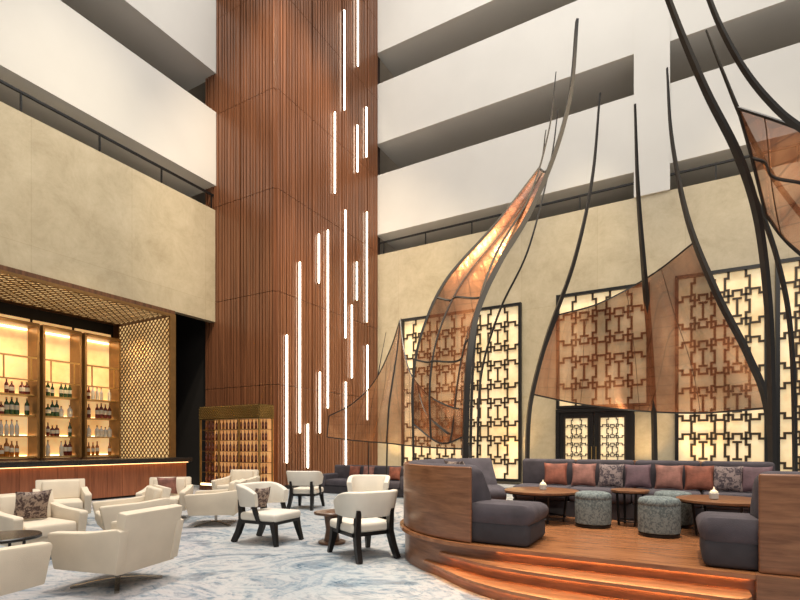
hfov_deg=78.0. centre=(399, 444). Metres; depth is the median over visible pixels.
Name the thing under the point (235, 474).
cushion
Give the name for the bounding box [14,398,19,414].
bottle
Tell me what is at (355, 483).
tub chair
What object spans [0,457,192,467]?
countertop
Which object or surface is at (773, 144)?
sculpture
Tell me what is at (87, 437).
shelf
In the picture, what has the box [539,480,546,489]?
candle cup
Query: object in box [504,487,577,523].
coffee table
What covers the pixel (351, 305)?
diffuser
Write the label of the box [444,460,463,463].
pillow
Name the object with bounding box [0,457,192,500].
bar counter
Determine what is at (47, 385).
bottle
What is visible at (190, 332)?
wall
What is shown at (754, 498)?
sofa back
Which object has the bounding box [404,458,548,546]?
curved sofa
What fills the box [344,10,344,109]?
diffuser
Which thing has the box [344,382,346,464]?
light strip
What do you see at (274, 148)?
column
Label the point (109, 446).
bottle
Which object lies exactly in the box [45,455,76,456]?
shelf
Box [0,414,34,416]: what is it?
shelf
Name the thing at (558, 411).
trim
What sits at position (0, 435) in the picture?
shelf
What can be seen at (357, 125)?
diffuser
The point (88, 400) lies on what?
shelf
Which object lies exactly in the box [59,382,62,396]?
bottle
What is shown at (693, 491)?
seat cushion
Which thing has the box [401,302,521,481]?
lattice panel
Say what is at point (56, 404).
bottle
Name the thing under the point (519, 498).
seat cushion
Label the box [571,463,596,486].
pillow
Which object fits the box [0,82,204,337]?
wall
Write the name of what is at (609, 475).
pillow
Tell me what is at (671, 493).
cushion
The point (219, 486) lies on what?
seat cushion
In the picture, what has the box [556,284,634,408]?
lattice panel
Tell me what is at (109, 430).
bottle
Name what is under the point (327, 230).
diffuser
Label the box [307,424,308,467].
diffuser
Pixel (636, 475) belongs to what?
pillow
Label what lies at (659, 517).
ottoman
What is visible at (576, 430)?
door
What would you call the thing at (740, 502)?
coffee table
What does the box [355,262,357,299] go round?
light strip
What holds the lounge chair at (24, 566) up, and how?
on the floor
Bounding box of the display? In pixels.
[199,404,273,489]
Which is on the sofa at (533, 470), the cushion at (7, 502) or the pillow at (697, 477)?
the pillow at (697, 477)
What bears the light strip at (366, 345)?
attached to the column at (274, 148)
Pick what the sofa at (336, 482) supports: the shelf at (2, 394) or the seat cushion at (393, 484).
the seat cushion at (393, 484)
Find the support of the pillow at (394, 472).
on the sofa at (336, 482)
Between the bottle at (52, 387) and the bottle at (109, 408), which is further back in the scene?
the bottle at (109, 408)
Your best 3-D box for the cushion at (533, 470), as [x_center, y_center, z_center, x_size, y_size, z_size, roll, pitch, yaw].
[2.356,0.430,7.831,0.815,0.420,0.170,0,0,29]
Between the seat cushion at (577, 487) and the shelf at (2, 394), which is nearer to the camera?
the seat cushion at (577, 487)
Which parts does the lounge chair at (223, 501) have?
leg, arm, arm, leg, backrest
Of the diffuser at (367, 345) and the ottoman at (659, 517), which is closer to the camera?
the ottoman at (659, 517)
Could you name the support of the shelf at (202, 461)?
attached to the display
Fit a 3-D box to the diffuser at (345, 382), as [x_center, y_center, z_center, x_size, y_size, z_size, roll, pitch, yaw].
[-2.082,-0.827,19.006,0.050,3.193,0.048,0,0,29]
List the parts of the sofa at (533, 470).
seat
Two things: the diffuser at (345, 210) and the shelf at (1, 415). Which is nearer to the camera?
the shelf at (1, 415)
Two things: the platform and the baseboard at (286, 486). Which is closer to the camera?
the platform
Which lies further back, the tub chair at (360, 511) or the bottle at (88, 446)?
the bottle at (88, 446)
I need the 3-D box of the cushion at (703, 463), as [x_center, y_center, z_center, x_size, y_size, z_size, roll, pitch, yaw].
[4.513,0.430,6.617,0.815,0.420,0.170,0,0,29]
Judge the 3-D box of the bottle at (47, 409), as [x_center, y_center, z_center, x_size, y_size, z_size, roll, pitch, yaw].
[-10.670,-1.059,14.970,0.144,0.378,0.151,0,0,-3]
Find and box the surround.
[0,265,175,457]
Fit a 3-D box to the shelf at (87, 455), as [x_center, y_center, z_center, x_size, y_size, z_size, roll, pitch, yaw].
[-9.942,0.350,16.232,0.450,0.040,1.000,0,0,29]
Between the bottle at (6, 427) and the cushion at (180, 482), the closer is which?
the cushion at (180, 482)
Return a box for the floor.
[0,484,517,599]
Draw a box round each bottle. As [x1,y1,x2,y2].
[0,401,3,413]
[0,420,3,434]
[0,445,3,456]
[3,438,8,456]
[4,379,8,392]
[4,397,8,413]
[4,420,8,434]
[9,381,14,392]
[9,397,14,413]
[9,419,13,434]
[9,441,13,456]
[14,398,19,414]
[15,420,18,435]
[15,441,18,455]
[19,381,24,393]
[24,398,29,414]
[25,382,29,393]
[45,404,50,415]
[46,383,49,395]
[46,422,49,435]
[46,440,49,455]
[50,383,53,395]
[50,400,54,415]
[50,425,54,435]
[55,400,58,415]
[55,425,59,435]
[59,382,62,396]
[59,406,63,416]
[59,441,62,455]
[63,384,67,396]
[63,440,67,455]
[67,405,72,416]
[68,383,71,397]
[68,422,71,435]
[68,440,71,455]
[87,387,90,398]
[87,404,90,417]
[87,425,90,436]
[87,442,90,454]
[91,387,94,398]
[91,442,94,454]
[95,387,98,399]
[95,404,98,417]
[95,425,99,436]
[95,441,98,454]
[99,403,103,417]
[99,426,103,436]
[103,404,106,418]
[104,427,107,436]
[107,405,110,418]
[107,426,111,436]
[108,442,110,454]
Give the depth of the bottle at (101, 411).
16.30 m
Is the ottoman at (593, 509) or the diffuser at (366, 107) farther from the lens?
the diffuser at (366, 107)
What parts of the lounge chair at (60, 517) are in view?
arm, backrest, seat frame, arm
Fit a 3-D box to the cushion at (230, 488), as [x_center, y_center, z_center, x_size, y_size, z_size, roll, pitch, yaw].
[-3.066,0.840,9.114,0.183,0.363,0.590,0,0,-9]
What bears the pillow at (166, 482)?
on the lounge chair at (184, 486)
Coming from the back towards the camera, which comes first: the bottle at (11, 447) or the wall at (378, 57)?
the wall at (378, 57)
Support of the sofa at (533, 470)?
on the platform
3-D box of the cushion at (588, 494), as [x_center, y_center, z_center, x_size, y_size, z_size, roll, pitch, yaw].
[2.446,0.630,6.260,0.438,0.090,0.438,0,0,29]
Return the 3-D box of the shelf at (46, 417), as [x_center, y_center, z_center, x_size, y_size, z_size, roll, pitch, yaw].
[-10.536,-0.850,15.178,0.450,0.040,0.940,0,0,29]
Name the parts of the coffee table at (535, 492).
leg, leg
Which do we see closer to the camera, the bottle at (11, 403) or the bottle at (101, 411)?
the bottle at (11, 403)
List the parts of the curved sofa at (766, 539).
seat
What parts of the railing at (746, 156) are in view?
post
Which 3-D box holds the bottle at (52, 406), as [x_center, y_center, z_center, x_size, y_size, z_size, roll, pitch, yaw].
[-10.609,-1.118,15.077,0.126,0.496,0.120,0,0,-1]
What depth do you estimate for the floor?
5.66 m
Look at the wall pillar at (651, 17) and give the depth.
15.99 m
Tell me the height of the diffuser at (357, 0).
2.874 m
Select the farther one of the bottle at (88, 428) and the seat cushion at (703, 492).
the bottle at (88, 428)
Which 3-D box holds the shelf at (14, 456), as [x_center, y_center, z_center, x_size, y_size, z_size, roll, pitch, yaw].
[-11.114,0.350,14.149,0.450,0.040,0.960,0,0,29]
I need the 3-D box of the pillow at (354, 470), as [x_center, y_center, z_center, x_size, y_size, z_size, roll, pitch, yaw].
[-1.376,0.820,14.957,0.400,0.388,0.168,0,0,29]
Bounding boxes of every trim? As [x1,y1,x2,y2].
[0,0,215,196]
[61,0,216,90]
[378,0,576,76]
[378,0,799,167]
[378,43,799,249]
[556,408,634,459]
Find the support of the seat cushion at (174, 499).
on the lounge chair at (184, 486)
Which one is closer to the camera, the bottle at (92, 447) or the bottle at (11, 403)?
the bottle at (11, 403)
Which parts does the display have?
panel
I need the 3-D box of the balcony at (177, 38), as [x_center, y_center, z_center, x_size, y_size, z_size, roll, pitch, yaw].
[-11.649,-14.175,11.088,3.220,2.550,15.900,0,0,29]
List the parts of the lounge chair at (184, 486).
arm, backrest, arm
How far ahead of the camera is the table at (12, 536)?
5.19 m
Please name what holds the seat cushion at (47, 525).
on the lounge chair at (60, 517)
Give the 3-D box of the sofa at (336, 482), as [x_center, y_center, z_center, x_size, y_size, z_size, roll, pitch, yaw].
[-0.933,1.025,14.622,2.900,0.810,0.870,0,0,29]
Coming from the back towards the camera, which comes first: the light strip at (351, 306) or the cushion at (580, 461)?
the light strip at (351, 306)
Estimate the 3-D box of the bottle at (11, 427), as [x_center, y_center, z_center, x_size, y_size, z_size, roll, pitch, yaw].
[-11.127,-0.500,14.156,0.106,0.460,0.111,0,0,35]
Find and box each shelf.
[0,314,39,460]
[0,392,34,396]
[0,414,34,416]
[0,435,34,436]
[0,456,34,457]
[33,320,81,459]
[45,396,76,399]
[45,416,76,418]
[45,436,76,437]
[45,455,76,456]
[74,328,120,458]
[87,399,116,402]
[87,418,116,420]
[87,437,116,437]
[87,455,116,456]
[202,440,271,440]
[202,461,271,462]
[207,471,271,473]
[208,429,271,430]
[223,451,271,451]
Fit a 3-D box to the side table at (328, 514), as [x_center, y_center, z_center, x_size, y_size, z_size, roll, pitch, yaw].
[-1.006,1.215,7.309,0.530,0.470,0.530,0,0,29]
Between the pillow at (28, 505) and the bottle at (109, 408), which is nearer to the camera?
the pillow at (28, 505)
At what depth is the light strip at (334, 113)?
18.39 m
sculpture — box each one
[326,18,767,474]
[665,0,799,470]
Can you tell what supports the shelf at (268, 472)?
attached to the display
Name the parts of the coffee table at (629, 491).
leg, leg, leg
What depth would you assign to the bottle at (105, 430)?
16.44 m
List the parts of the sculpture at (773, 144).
panel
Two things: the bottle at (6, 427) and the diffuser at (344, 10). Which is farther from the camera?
the diffuser at (344, 10)
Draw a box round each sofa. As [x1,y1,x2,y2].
[321,465,403,496]
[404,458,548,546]
[512,459,774,524]
[696,471,799,576]
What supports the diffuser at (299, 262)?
attached to the light strip at (299, 263)
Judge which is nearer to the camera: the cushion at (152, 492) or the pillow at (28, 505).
the pillow at (28, 505)
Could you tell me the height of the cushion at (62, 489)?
0.363 m
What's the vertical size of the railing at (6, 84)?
0.560 m
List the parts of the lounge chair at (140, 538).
arm, leg, leg, leg, arm, backrest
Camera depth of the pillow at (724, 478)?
6.41 m
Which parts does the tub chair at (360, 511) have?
leg, arm post, leg, seat, seat frame, backrest, leg, leg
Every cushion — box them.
[0,495,50,519]
[23,517,76,537]
[42,480,79,498]
[54,498,82,508]
[95,510,102,524]
[144,486,161,500]
[153,478,185,494]
[169,495,178,504]
[217,484,228,489]
[228,480,236,490]
[231,470,253,480]
[326,478,347,486]
[388,480,399,488]
[472,484,548,525]
[512,483,574,500]
[522,459,575,484]
[569,485,631,503]
[575,490,611,499]
[576,459,634,487]
[632,487,701,507]
[635,460,700,489]
[638,496,680,506]
[654,490,691,497]
[696,511,757,544]
[701,461,774,490]
[701,490,751,510]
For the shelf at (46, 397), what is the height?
0.040 m
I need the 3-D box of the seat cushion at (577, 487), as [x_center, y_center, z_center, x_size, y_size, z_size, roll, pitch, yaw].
[2.938,0.710,7.182,0.815,0.200,0.720,0,0,29]
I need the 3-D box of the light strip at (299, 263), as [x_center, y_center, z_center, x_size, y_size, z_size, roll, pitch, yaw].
[-3.400,-3.294,16.703,0.090,5.778,0.048,0,0,29]
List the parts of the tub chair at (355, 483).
backrest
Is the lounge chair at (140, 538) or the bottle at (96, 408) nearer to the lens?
the lounge chair at (140, 538)
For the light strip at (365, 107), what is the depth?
20.24 m
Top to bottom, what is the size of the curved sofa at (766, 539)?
0.814 m
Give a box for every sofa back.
[409,458,496,502]
[750,471,799,518]
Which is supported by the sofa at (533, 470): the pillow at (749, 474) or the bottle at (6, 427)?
the pillow at (749, 474)
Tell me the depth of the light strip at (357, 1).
19.71 m
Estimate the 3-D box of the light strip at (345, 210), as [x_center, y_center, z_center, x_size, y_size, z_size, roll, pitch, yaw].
[-2.115,-6.568,18.987,0.090,4.916,0.048,0,0,29]
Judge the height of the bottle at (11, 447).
0.449 m
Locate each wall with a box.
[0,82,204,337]
[0,101,215,322]
[175,314,206,484]
[209,57,379,395]
[378,172,798,483]
[380,60,399,253]
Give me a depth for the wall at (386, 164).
24.03 m
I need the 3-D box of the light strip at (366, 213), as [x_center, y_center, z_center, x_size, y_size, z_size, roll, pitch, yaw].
[-1.377,-7.310,20.299,0.090,4.517,0.048,0,0,29]
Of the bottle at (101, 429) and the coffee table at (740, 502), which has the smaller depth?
the coffee table at (740, 502)
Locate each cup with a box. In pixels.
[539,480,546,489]
[709,487,718,499]
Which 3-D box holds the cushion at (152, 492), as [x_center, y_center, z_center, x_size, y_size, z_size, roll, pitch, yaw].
[-3.875,0.840,7.737,0.183,0.363,0.590,0,0,-39]
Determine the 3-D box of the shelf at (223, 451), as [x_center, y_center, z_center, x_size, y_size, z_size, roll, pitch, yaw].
[-5.176,0.197,15.598,2.560,0.014,0.530,0,0,29]
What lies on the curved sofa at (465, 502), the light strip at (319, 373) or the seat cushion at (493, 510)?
the seat cushion at (493, 510)
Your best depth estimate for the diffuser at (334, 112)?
18.38 m
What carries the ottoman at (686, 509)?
on the platform
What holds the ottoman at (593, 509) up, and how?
on the platform
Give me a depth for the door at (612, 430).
16.57 m
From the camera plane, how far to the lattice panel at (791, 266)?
14.29 m
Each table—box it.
[0,530,41,546]
[314,509,345,545]
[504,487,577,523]
[611,488,649,526]
[676,495,750,535]
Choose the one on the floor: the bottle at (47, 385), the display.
the display
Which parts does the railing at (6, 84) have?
post, post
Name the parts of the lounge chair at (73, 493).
backrest, arm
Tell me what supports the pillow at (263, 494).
on the tub chair at (247, 496)
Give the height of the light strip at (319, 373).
2.176 m
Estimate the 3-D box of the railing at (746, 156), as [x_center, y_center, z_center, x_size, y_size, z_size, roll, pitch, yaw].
[7.913,-8.430,16.305,20.200,0.560,0.060,0,0,29]
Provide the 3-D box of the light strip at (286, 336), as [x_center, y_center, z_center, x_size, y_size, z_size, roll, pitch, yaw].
[-3.713,-1.502,16.148,0.090,4.181,0.048,0,0,29]
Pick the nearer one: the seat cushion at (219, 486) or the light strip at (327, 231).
the seat cushion at (219, 486)
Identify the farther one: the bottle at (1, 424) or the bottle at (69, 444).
the bottle at (69, 444)
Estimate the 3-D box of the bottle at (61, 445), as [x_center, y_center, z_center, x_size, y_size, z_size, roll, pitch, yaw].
[-10.488,0.103,15.292,0.110,0.454,0.104,0,0,-23]
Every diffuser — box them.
[286,335,287,462]
[299,262,300,432]
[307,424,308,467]
[318,234,319,282]
[319,372,320,432]
[327,230,328,407]
[334,112,335,192]
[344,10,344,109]
[345,210,345,337]
[345,382,346,464]
[351,305,352,377]
[356,262,357,299]
[357,0,358,65]
[357,125,357,171]
[366,107,366,156]
[366,212,367,321]
[367,345,367,388]
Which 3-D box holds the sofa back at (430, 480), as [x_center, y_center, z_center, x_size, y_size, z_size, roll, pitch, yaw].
[0.704,0.470,6.740,1.173,0.520,2.963,0,0,13]
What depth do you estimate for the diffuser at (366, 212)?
20.28 m
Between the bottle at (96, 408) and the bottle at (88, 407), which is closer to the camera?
the bottle at (88, 407)
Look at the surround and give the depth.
15.77 m
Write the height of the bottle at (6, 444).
0.521 m
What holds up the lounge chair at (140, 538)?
on the floor
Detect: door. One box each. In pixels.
[559,412,593,459]
[594,411,630,459]
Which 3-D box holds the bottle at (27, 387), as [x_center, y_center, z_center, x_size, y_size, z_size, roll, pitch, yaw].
[-10.941,-1.660,14.488,0.152,0.381,0.145,0,0,-23]
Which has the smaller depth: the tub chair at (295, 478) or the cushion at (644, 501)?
the cushion at (644, 501)
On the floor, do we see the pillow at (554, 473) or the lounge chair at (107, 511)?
the lounge chair at (107, 511)
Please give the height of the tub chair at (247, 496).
0.890 m
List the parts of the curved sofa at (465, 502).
seat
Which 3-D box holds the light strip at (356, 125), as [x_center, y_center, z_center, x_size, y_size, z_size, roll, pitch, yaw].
[-1.715,-11.815,19.697,0.090,1.873,0.048,0,0,29]
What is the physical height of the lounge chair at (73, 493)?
0.805 m
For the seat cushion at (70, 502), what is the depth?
8.75 m
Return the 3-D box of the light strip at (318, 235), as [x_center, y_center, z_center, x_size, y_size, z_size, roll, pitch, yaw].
[-2.903,-6.635,17.586,0.090,1.743,0.048,0,0,29]
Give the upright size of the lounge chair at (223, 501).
0.805 m
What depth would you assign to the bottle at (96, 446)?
16.20 m
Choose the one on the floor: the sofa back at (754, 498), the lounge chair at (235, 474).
the lounge chair at (235, 474)
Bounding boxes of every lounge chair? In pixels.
[0,491,87,546]
[0,542,52,595]
[33,478,91,513]
[48,504,183,593]
[92,484,170,529]
[136,477,193,516]
[184,479,246,526]
[211,469,259,489]
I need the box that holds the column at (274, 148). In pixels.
[205,0,377,485]
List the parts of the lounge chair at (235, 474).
arm, backrest, arm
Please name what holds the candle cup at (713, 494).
on the coffee table at (740, 502)
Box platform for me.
[400,516,799,599]
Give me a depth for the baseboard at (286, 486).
16.60 m
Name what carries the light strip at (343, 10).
attached to the column at (274, 148)
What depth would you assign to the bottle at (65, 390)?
15.36 m
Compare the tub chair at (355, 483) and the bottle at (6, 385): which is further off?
the bottle at (6, 385)
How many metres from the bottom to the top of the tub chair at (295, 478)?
0.890 m
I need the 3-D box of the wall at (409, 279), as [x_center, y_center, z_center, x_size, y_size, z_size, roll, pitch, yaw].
[8.335,-3.350,16.136,21.300,9.600,0.300,0,0,29]
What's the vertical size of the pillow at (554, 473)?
0.338 m
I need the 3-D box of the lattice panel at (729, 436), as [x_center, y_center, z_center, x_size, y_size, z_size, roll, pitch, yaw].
[9.759,-1.990,15.070,2.394,6.680,0.158,0,0,29]
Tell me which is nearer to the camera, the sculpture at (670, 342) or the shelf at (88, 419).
the sculpture at (670, 342)
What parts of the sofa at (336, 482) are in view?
arm, backrest, arm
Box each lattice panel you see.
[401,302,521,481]
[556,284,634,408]
[675,264,767,461]
[775,256,799,470]
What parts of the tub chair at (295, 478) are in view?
leg, leg, backrest, seat frame, seat, leg, leg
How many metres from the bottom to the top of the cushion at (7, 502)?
0.363 m
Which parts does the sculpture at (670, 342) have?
panel, panel, panel, panel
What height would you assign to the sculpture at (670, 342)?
9.546 m
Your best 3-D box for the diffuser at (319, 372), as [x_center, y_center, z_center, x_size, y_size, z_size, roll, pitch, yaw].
[-2.858,-1.516,17.625,0.050,2.176,0.048,0,0,29]
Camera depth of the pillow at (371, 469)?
14.65 m
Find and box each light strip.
[285,335,287,462]
[298,262,300,432]
[306,424,308,467]
[317,234,319,282]
[318,372,320,432]
[326,230,328,407]
[333,112,335,192]
[343,10,344,109]
[344,210,345,337]
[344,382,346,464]
[350,305,352,377]
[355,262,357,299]
[356,0,358,65]
[356,125,357,171]
[365,107,366,156]
[365,212,367,321]
[366,345,367,389]
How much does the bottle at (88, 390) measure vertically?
0.441 m
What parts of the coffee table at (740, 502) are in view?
leg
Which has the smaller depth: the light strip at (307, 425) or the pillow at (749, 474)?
the pillow at (749, 474)
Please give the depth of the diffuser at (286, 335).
16.12 m
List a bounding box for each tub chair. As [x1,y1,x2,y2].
[231,481,303,546]
[286,471,324,510]
[327,489,400,563]
[347,475,389,518]
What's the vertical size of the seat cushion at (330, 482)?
0.200 m
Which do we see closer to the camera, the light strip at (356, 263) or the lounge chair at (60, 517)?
the lounge chair at (60, 517)
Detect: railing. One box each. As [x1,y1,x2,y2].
[0,79,213,207]
[379,155,749,253]
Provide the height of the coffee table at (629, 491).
0.461 m
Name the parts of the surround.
soffit glow panel, panel, glow panel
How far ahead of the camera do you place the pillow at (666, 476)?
6.74 m
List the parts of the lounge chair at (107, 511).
arm, arm, backrest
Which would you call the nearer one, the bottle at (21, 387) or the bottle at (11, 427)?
the bottle at (11, 427)
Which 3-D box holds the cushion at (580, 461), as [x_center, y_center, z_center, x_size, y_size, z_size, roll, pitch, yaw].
[3.075,0.430,7.426,0.815,0.420,0.170,0,0,29]
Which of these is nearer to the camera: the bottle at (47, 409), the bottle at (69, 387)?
the bottle at (47, 409)
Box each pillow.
[13,489,51,518]
[157,477,177,493]
[250,487,270,509]
[349,466,360,475]
[363,466,374,474]
[389,467,400,479]
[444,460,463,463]
[544,463,567,484]
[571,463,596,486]
[597,464,623,487]
[624,464,651,488]
[654,464,683,489]
[684,465,714,490]
[712,465,743,491]
[742,466,772,491]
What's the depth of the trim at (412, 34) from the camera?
20.22 m
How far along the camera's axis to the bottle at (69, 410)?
15.46 m
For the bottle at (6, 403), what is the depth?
14.01 m
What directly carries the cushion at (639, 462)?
on the sofa at (533, 470)
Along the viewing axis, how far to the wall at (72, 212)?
13.65 m
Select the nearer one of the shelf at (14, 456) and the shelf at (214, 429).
the shelf at (14, 456)
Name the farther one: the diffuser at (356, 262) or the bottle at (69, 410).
the diffuser at (356, 262)
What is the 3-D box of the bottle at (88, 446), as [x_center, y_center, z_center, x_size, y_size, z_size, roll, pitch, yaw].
[-10.086,0.120,16.007,0.096,0.419,0.101,0,0,-12]
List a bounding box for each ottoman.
[575,490,611,528]
[638,496,680,538]
[654,490,692,528]
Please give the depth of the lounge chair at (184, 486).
9.76 m
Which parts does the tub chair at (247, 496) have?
leg, arm post, leg, backrest, seat frame, seat, leg, arm post, leg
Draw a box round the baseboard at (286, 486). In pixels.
[284,485,318,488]
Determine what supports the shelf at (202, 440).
attached to the display
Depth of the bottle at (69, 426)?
15.48 m
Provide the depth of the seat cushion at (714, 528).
4.10 m
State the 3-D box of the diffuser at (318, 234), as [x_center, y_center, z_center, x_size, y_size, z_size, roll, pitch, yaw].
[-2.886,-6.635,17.576,0.050,1.743,0.048,0,0,29]
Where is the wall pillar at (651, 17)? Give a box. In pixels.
[634,0,669,197]

